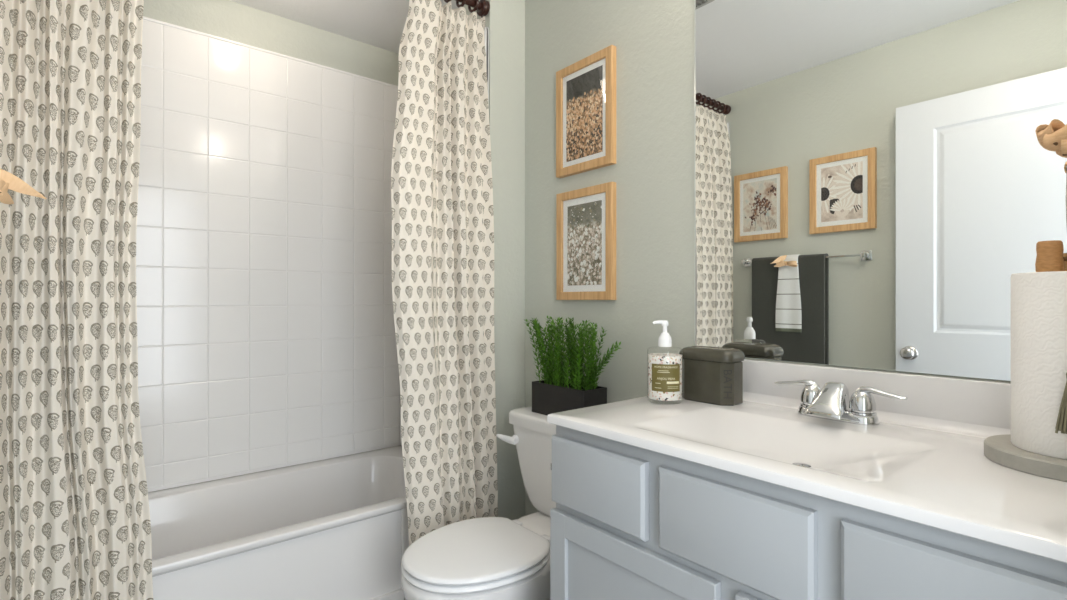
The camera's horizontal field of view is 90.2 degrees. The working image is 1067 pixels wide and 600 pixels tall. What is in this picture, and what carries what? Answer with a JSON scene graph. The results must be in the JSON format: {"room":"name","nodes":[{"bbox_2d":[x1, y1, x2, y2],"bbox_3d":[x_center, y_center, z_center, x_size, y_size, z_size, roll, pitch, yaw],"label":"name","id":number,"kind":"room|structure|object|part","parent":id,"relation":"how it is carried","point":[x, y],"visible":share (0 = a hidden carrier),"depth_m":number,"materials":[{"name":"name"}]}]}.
{"room":"bathroom","nodes":[
{"label":"bathroom","id":0,"kind":"room"},
{"bbox_2d":[136,0,400,491],"bbox_3d":[-1.190,-0.030,2.349,1.608,2.440,0.142,0,0,-40],"label":"wall","id":1,"kind":"structure","parent":0,"point":[266,337],"depth_m":2.28,"materials":[{"name":"white tile"}]},
{"bbox_2d":[230,0,460,53],"bbox_3d":[-0.306,-1.280,1.355,1.948,0.060,2.920,0,0,-40],"label":"ceiling","id":2,"kind":"structure","parent":0,"point":[377,23],"depth_m":2.33,"materials":[{"name":"white paint"}]},
{"bbox_2d":[400,0,524,519],"bbox_3d":[-0.363,-0.030,2.455,0.197,2.440,0.790,0,0,-40],"label":"wall","id":3,"kind":"structure","parent":0,"point":[504,30],"depth_m":2.16,"materials":[{"name":"grey paint"}]},
{"bbox_3d":[-0.430,-0.172,2.398,0.020,1.812,0.772,0,0,-40],"label":"tile panel","id":4,"kind":"part","parent":3,"relation":"part of","materials":[{"name":"white fabric"}]},
{"bbox_2d":[525,0,1010,514],"bbox_3d":[0.322,-0.030,1.873,0.120,2.440,2.920,0,0,-40],"label":"wall","id":5,"kind":"structure","parent":0,"point":[653,170],"depth_m":1.78,"materials":[{"name":"grey paint"}]},
{"bbox_2d":[556,45,615,177],"bbox_3d":[0.185,-0.668,1.926,0.024,0.402,0.284,0,0,-40],"label":"framed print","id":6,"kind":"object","parent":5,"relation":"attached to","point":[586,88],"visible":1,"depth_m":1.91,"materials":[{"name":"brown wood"}]},
{"bbox_2d":[556,182,615,299],"bbox_3d":[0.185,-0.202,1.926,0.024,0.403,0.282,0,0,-40],"label":"framed print","id":7,"kind":"object","parent":5,"relation":"attached to","point":[585,217],"visible":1,"depth_m":1.91,"materials":[{"name":"brown wood"}]},
{"bbox_2d":[742,359,1010,437],"bbox_3d":[0.762,0.215,1.203,0.044,0.108,1.007,0,0,-40],"label":"backsplash","id":8,"kind":"structure","parent":5,"relation":"attached to","point":[977,408],"depth_m":1.14,"materials":[{"name":"white stone"}]},
{"bbox_2d":[694,0,1066,380],"bbox_3d":[0.787,-0.396,1.210,0.006,1.108,0.966,0,0,-40],"label":"wall mirror","id":9,"kind":"object","parent":5,"relation":"attached to","point":[873,179],"visible":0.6,"depth_m":1.22,"materials":[{"name":"silver glass"}]},
{"bbox_3d":[0.036,1.215,0.742,2.200,0.050,4.300,0,0,-39],"label":"floor","id":10,"kind":"structure","parent":0,"visible":0},
{"bbox_2d":[148,446,408,599],"bbox_3d":[-0.995,0.963,1.965,1.417,0.455,0.718,0,0,-40],"label":"bathtub","id":11,"kind":"object","parent":10,"relation":"on","point":[336,528],"visible":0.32,"depth_m":1.92,"materials":[{"name":"white ceramic"}]},
{"bbox_2d":[401,406,555,599],"bbox_3d":[-0.070,0.796,1.681,0.718,0.788,0.491,0,0,-40],"label":"toilet","id":12,"kind":"object","parent":10,"relation":"on","point":[484,558],"visible":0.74,"depth_m":1.56,"materials":[{"name":"white ceramic"}]},
{"bbox_3d":[-0.180,0.763,1.582,0.420,0.019,0.382,0,0,-40],"label":"seat","id":13,"kind":"part","parent":12,"relation":"part of","materials":[{"name":"white plastic"}]},
{"bbox_3d":[-0.180,0.740,1.582,0.419,0.022,0.380,0,0,-40],"label":"seat lid","id":14,"kind":"part","parent":12,"relation":"part of","materials":[{"name":"white plastic"}]},
{"bbox_3d":[-0.118,0.982,1.633,0.582,0.416,0.376,0,0,-40],"label":"bowl","id":15,"kind":"part","parent":12,"relation":"part of","materials":[{"name":"white ceramic"}]},
{"bbox_3d":[-0.093,0.500,1.923,0.093,0.032,0.029,0,0,41],"label":"flush lever","id":16,"kind":"part","parent":12,"relation":"part of","materials":[{"name":"white plastic"}]},
{"bbox_3d":[0.128,0.425,1.835,0.216,0.047,0.478,0,0,-40],"label":"tank lid","id":17,"kind":"part","parent":12,"relation":"part of","materials":[{"name":"white ceramic"}]},
{"bbox_3d":[0.128,0.593,1.836,0.199,0.290,0.452,0,0,-40],"label":"tank","id":18,"kind":"part","parent":12,"relation":"part of","materials":[{"name":"white ceramic"}]},
{"bbox_2d":[525,316,621,414],"bbox_3d":[0.126,0.227,1.811,0.151,0.348,0.421,0,0,-40],"label":"potted plant","id":19,"kind":"object","parent":12,"relation":"on","point":[556,393],"visible":1,"depth_m":1.81,"materials":[{"name":"green plant"}]},
{"bbox_3d":[0.001,0.189,1.912,0.082,0.245,0.040,0,0,-13],"label":"stem","id":20,"kind":"part","parent":19,"relation":"part of","materials":[{"name":"green plant"}]},
{"bbox_3d":[0.024,0.191,1.901,0.049,0.242,0.087,0,0,-40],"label":"stem","id":21,"kind":"part","parent":19,"relation":"part of","materials":[{"name":"green plant"}]},
{"bbox_3d":[0.031,0.186,1.901,0.060,0.252,0.068,0,0,-40],"label":"stem","id":22,"kind":"part","parent":19,"relation":"part of","materials":[{"name":"green plant"}]},
{"bbox_3d":[0.026,0.188,1.903,0.063,0.247,0.037,0,0,-9],"label":"stem","id":23,"kind":"part","parent":19,"relation":"part of","materials":[{"name":"green plant"}]},
{"bbox_3d":[0.038,0.190,1.892,0.065,0.244,0.068,0,0,-40],"label":"stem","id":24,"kind":"part","parent":19,"relation":"part of","materials":[{"name":"green plant"}]},
{"bbox_3d":[0.054,0.202,1.888,0.073,0.219,0.041,0,0,26],"label":"stem","id":25,"kind":"part","parent":19,"relation":"part of","materials":[{"name":"green plant"}]},
{"bbox_3d":[0.064,0.182,1.862,0.048,0.258,0.042,0,0,-40],"label":"stem","id":26,"kind":"part","parent":19,"relation":"part of","materials":[{"name":"green plant"}]},
{"bbox_3d":[0.065,0.201,1.895,0.043,0.222,0.047,0,0,-40],"label":"stem","id":27,"kind":"part","parent":19,"relation":"part of","materials":[{"name":"green plant"}]},
{"bbox_3d":[0.066,0.200,1.879,0.081,0.224,0.040,0,0,-40],"label":"stem","id":28,"kind":"part","parent":19,"relation":"part of","materials":[{"name":"green plant"}]},
{"bbox_3d":[0.078,0.183,1.862,0.044,0.257,0.044,0,0,-40],"label":"stem","id":29,"kind":"part","parent":19,"relation":"part of","materials":[{"name":"green plant"}]},
{"bbox_3d":[0.083,0.190,1.907,0.053,0.243,0.050,0,0,-40],"label":"stem","id":30,"kind":"part","parent":19,"relation":"part of","materials":[{"name":"green plant"}]},
{"bbox_3d":[0.079,0.192,1.839,0.062,0.238,0.041,0,0,-40],"label":"stem","id":31,"kind":"part","parent":19,"relation":"part of","materials":[{"name":"green plant"}]},
{"bbox_3d":[0.085,0.184,1.841,0.044,0.255,0.058,0,0,-40],"label":"stem","id":32,"kind":"part","parent":19,"relation":"part of","materials":[{"name":"green plant"}]},
{"bbox_3d":[0.094,0.209,1.875,0.040,0.206,0.052,0,0,0],"label":"stem","id":33,"kind":"part","parent":19,"relation":"part of","materials":[{"name":"green plant"}]},
{"bbox_3d":[0.101,0.196,1.868,0.043,0.232,0.045,0,0,-40],"label":"stem","id":34,"kind":"part","parent":19,"relation":"part of","materials":[{"name":"green plant"}]},
{"bbox_3d":[0.104,0.185,1.829,0.065,0.252,0.047,0,0,-40],"label":"stem","id":35,"kind":"part","parent":19,"relation":"part of","materials":[{"name":"green plant"}]},
{"bbox_3d":[0.116,0.192,1.836,0.040,0.240,0.054,0,0,-40],"label":"stem","id":36,"kind":"part","parent":19,"relation":"part of","materials":[{"name":"green plant"}]},
{"bbox_3d":[0.117,0.205,1.808,0.043,0.213,0.042,0,0,-40],"label":"stem","id":37,"kind":"part","parent":19,"relation":"part of","materials":[{"name":"green plant"}]},
{"bbox_3d":[0.128,0.186,1.822,0.038,0.252,0.072,0,0,33],"label":"stem","id":38,"kind":"part","parent":19,"relation":"part of","materials":[{"name":"green plant"}]},
{"bbox_3d":[0.127,0.208,1.814,0.063,0.208,0.044,0,0,-40],"label":"stem","id":39,"kind":"part","parent":19,"relation":"part of","materials":[{"name":"green plant"}]},
{"bbox_3d":[0.129,0.197,1.804,0.063,0.230,0.047,0,0,-40],"label":"stem","id":40,"kind":"part","parent":19,"relation":"part of","materials":[{"name":"green plant"}]},
{"bbox_3d":[0.138,0.192,1.811,0.043,0.240,0.044,0,0,-40],"label":"stem","id":41,"kind":"part","parent":19,"relation":"part of","materials":[{"name":"green plant"}]},
{"bbox_3d":[0.139,0.195,1.783,0.044,0.232,0.041,0,0,-40],"label":"stem","id":42,"kind":"part","parent":19,"relation":"part of","materials":[{"name":"green plant"}]},
{"bbox_3d":[0.145,0.200,1.787,0.079,0.224,0.040,0,0,-40],"label":"stem","id":43,"kind":"part","parent":19,"relation":"part of","materials":[{"name":"green plant"}]},
{"bbox_3d":[0.150,0.208,1.777,0.044,0.207,0.047,0,0,8],"label":"stem","id":44,"kind":"part","parent":19,"relation":"part of","materials":[{"name":"green plant"}]},
{"bbox_3d":[0.150,0.207,1.779,0.048,0.210,0.054,0,0,-40],"label":"stem","id":45,"kind":"part","parent":19,"relation":"part of","materials":[{"name":"green plant"}]},
{"bbox_3d":[0.150,0.193,1.762,0.042,0.237,0.046,0,0,-40],"label":"stem","id":46,"kind":"part","parent":19,"relation":"part of","materials":[{"name":"green plant"}]},
{"bbox_3d":[0.150,0.192,1.764,0.040,0.240,0.068,0,0,20],"label":"stem","id":47,"kind":"part","parent":19,"relation":"part of","materials":[{"name":"green plant"}]},
{"bbox_3d":[0.169,0.189,1.819,0.045,0.244,0.056,0,0,-40],"label":"stem","id":48,"kind":"part","parent":19,"relation":"part of","materials":[{"name":"green plant"}]},
{"bbox_3d":[0.180,0.206,1.803,0.041,0.212,0.045,0,0,-40],"label":"stem","id":49,"kind":"part","parent":19,"relation":"part of","materials":[{"name":"green plant"}]},
{"bbox_3d":[0.175,0.191,1.737,0.058,0.242,0.060,0,0,-40],"label":"stem","id":50,"kind":"part","parent":19,"relation":"part of","materials":[{"name":"green plant"}]},
{"bbox_3d":[0.178,0.199,1.769,0.040,0.225,0.051,0,0,0],"label":"stem","id":51,"kind":"part","parent":19,"relation":"part of","materials":[{"name":"green plant"}]},
{"bbox_3d":[0.190,0.191,1.747,0.041,0.241,0.075,0,0,-40],"label":"stem","id":52,"kind":"part","parent":19,"relation":"part of","materials":[{"name":"green plant"}]},
{"bbox_3d":[0.198,0.191,1.772,0.039,0.241,0.097,0,0,-7],"label":"stem","id":53,"kind":"part","parent":19,"relation":"part of","materials":[{"name":"green plant"}]},
{"bbox_3d":[0.197,0.199,1.756,0.040,0.226,0.094,0,0,6],"label":"stem","id":54,"kind":"part","parent":19,"relation":"part of","materials":[{"name":"green plant"}]},
{"bbox_3d":[0.201,0.202,1.764,0.046,0.220,0.046,0,0,-40],"label":"stem","id":55,"kind":"part","parent":19,"relation":"part of","materials":[{"name":"green plant"}]},
{"bbox_3d":[0.210,0.239,1.727,0.041,0.145,0.122,0,0,-40],"label":"stem","id":56,"kind":"part","parent":19,"relation":"part of","materials":[{"name":"green plant"}]},
{"bbox_3d":[0.215,0.198,1.766,0.040,0.227,0.073,0,0,-40],"label":"stem","id":57,"kind":"part","parent":19,"relation":"part of","materials":[{"name":"green plant"}]},
{"bbox_3d":[0.222,0.219,1.714,0.041,0.186,0.150,0,0,-40],"label":"stem","id":58,"kind":"part","parent":19,"relation":"part of","materials":[{"name":"green plant"}]},
{"bbox_3d":[0.231,0.221,1.722,0.041,0.182,0.148,0,0,-40],"label":"stem","id":59,"kind":"part","parent":19,"relation":"part of","materials":[{"name":"green plant"}]},
{"bbox_2d":[550,425,1066,599],"bbox_3d":[0.550,0.740,1.054,0.542,0.900,0.968,0,0,-40],"label":"vanity cabinet","id":60,"kind":"object","parent":10,"relation":"on","point":[628,522],"visible":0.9,"depth_m":0.90,"materials":[{"name":"grey paint"}]},
{"bbox_3d":[0.133,0.396,1.150,0.020,0.155,0.275,0,0,-40],"label":"drawer","id":61,"kind":"part","parent":60,"relation":"part of","materials":[{"name":"grey paint"}]},
{"bbox_3d":[0.187,0.775,1.092,0.010,0.477,0.340,0,0,-40],"label":"door panel","id":62,"kind":"part","parent":60,"relation":"part of","materials":[{"name":"grey paint"}]},
{"bbox_3d":[0.183,0.775,1.089,0.019,0.569,0.432,0,0,-40],"label":"door","id":63,"kind":"part","parent":60,"relation":"part of","materials":[{"name":"grey paint"}]},
{"bbox_3d":[0.332,0.396,0.909,0.020,0.155,0.284,0,0,-40],"label":"drawer","id":64,"kind":"part","parent":60,"relation":"part of","materials":[{"name":"grey paint"}]},
{"bbox_3d":[0.485,0.775,0.723,0.019,0.569,0.445,0,0,-40],"label":"door","id":65,"kind":"part","parent":60,"relation":"part of","materials":[{"name":"grey paint"}]},
{"bbox_2d":[547,359,1066,562],"bbox_3d":[0.564,0.237,1.041,0.556,0.152,1.009,0,0,-40],"label":"countertop","id":66,"kind":"structure","parent":60,"relation":"on","point":[925,462],"depth_m":1.03,"materials":[{"name":"white stone"}]},
{"bbox_2d":[647,320,681,403],"bbox_3d":[0.346,0.160,1.399,0.092,0.214,0.092,0,0,-40],"label":"soap bottle","id":67,"kind":"object","parent":66,"relation":"on","point":[664,369],"visible":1,"depth_m":1.36,"materials":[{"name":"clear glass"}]},
{"bbox_3d":[0.346,0.191,1.399,0.091,0.153,0.091,0,0,-40],"label":"bottle glass","id":68,"kind":"part","parent":67,"relation":"part of","materials":[{"name":"white"}]},
{"bbox_2d":[679,346,744,405],"bbox_3d":[0.474,0.197,1.418,0.095,0.142,0.160,0,0,-40],"label":"lidded jar","id":69,"kind":"object","parent":66,"relation":"on","point":[711,375],"visible":0.98,"depth_m":1.37,"materials":[{"name":"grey ceramic"}]},
{"bbox_3d":[0.474,0.142,1.418,0.095,0.032,0.160,0,0,-40],"label":"jar lid","id":70,"kind":"part","parent":69,"relation":"part of","materials":[{"name":"grey ceramic"}]},
{"bbox_2d":[775,380,907,426],"bbox_3d":[0.650,0.225,1.168,0.134,0.085,0.270,0,0,-40],"label":"faucet","id":71,"kind":"object","parent":66,"relation":"on","point":[832,402],"visible":1,"depth_m":1.14,"materials":[{"name":"silver metal"}]},
{"bbox_3d":[0.622,0.196,1.259,0.023,0.019,0.096,0,0,-43],"label":"lever","id":72,"kind":"part","parent":71,"relation":"part of","materials":[{"name":"silver metal"}]},
{"bbox_3d":[0.646,0.220,1.233,0.053,0.050,0.053,0,0,-40],"label":"handle","id":73,"kind":"part","parent":71,"relation":"part of","materials":[{"name":"silver metal"}]},
{"bbox_3d":[0.655,0.216,1.159,0.130,0.067,0.075,0,0,-40],"label":"spout","id":74,"kind":"part","parent":71,"relation":"part of","materials":[{"name":"silver metal"}]},
{"bbox_3d":[0.680,0.256,1.193,0.057,0.024,0.167,0,0,-40],"label":"plate","id":75,"kind":"part","parent":71,"relation":"part of","materials":[{"name":"silver metal"}]},
{"bbox_3d":[0.713,0.220,1.153,0.053,0.050,0.053,0,0,-40],"label":"handle","id":76,"kind":"part","parent":71,"relation":"part of","materials":[{"name":"silver metal"}]},
{"bbox_3d":[0.734,0.196,1.124,0.023,0.019,0.096,0,0,-36],"label":"lever","id":77,"kind":"part","parent":71,"relation":"part of","materials":[{"name":"silver metal"}]},
{"bbox_2d":[984,173,1066,481],"bbox_3d":[0.864,0.015,0.854,0.216,0.505,0.216,0,0,-40],"label":"paper towel holder","id":78,"kind":"object","parent":66,"relation":"on","point":[999,449],"visible":0.77,"depth_m":0.83,"materials":[{"name":"white stone"}]},
{"bbox_2d":[1011,271,1066,458],"bbox_3d":[0.864,0.099,0.854,0.147,0.286,0.147,0,0,-40],"label":"paper towel roll","id":79,"kind":"object","parent":78,"relation":"on","point":[1038,299],"visible":1,"depth_m":0.84,"materials":[{"name":"white paper"}]},
{"bbox_2d":[1035,240,1066,433],"bbox_3d":[0.841,0.053,0.835,0.149,0.294,0.089,0,0,-40],"label":"bead garland","id":80,"kind":"object","parent":79,"relation":"on","point":[1049,258],"visible":0.84,"depth_m":0.84,"materials":[{"name":"beige wood"}]},
{"bbox_2d":[1035,119,1066,157],"bbox_3d":[0.865,-0.259,0.854,0.089,0.059,0.085,0,0,-40],"label":"flower","id":81,"kind":"object","parent":78,"relation":"attached to","point":[1053,136],"visible":1,"depth_m":0.85,"materials":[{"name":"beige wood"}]},
{"bbox_3d":[0.864,0.003,0.854,0.015,0.480,0.015,0,0,-40],"label":"post","id":82,"kind":"part","parent":78,"relation":"part of","materials":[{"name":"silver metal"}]},
{"bbox_3d":[0.536,0.396,0.661,0.020,0.155,0.283,0,0,-40],"label":"drawer","id":83,"kind":"part","parent":60,"relation":"part of","materials":[{"name":"grey paint"}]},
{"bbox_3d":[-1.003,-0.030,0.780,0.140,2.440,2.920,0,0,-39],"label":"wall","id":84,"kind":"structure","parent":0,"visible":0},
{"bbox_2d":[456,0,489,15],"bbox_3d":[-0.738,-1.158,1.662,1.431,0.056,0.056,0,0,-40],"label":"curtain rod","id":85,"kind":"object","parent":84,"relation":"attached to","point":[471,3],"visible":0.77,"depth_m":2.08,"materials":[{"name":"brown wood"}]},
{"bbox_2d":[0,0,152,599],"bbox_3d":[-1.149,-0.107,1.322,0.355,2.155,0.084,0,0,-45],"label":"shower curtain","id":86,"kind":"object","parent":85,"relation":"hanging from","point":[75,524],"visible":0.99,"depth_m":1.31,"materials":[{"name":"fabric"}]},
{"bbox_2d":[391,0,497,545],"bbox_3d":[-0.332,-0.160,1.953,0.430,2.050,0.138,0,0,-40],"label":"shower curtain","id":87,"kind":"object","parent":85,"relation":"hanging from","point":[442,212],"visible":0.93,"depth_m":1.93,"materials":[{"name":"fabric"}]},
{"bbox_3d":[-0.984,-0.222,0.880,0.056,0.048,0.674,0,0,-39],"label":"towel bar","id":88,"kind":"object","parent":84,"relation":"attached to","visible":0},
{"bbox_2d":[0,169,46,203],"bbox_3d":[-0.966,-0.037,0.953,0.134,0.418,0.140,0,0,-40],"label":"starfish","id":89,"kind":"object","parent":88,"relation":"hanging from","point":[8,180],"visible":1,"depth_m":0.99,"materials":[{"name":"beige"}]}
]}

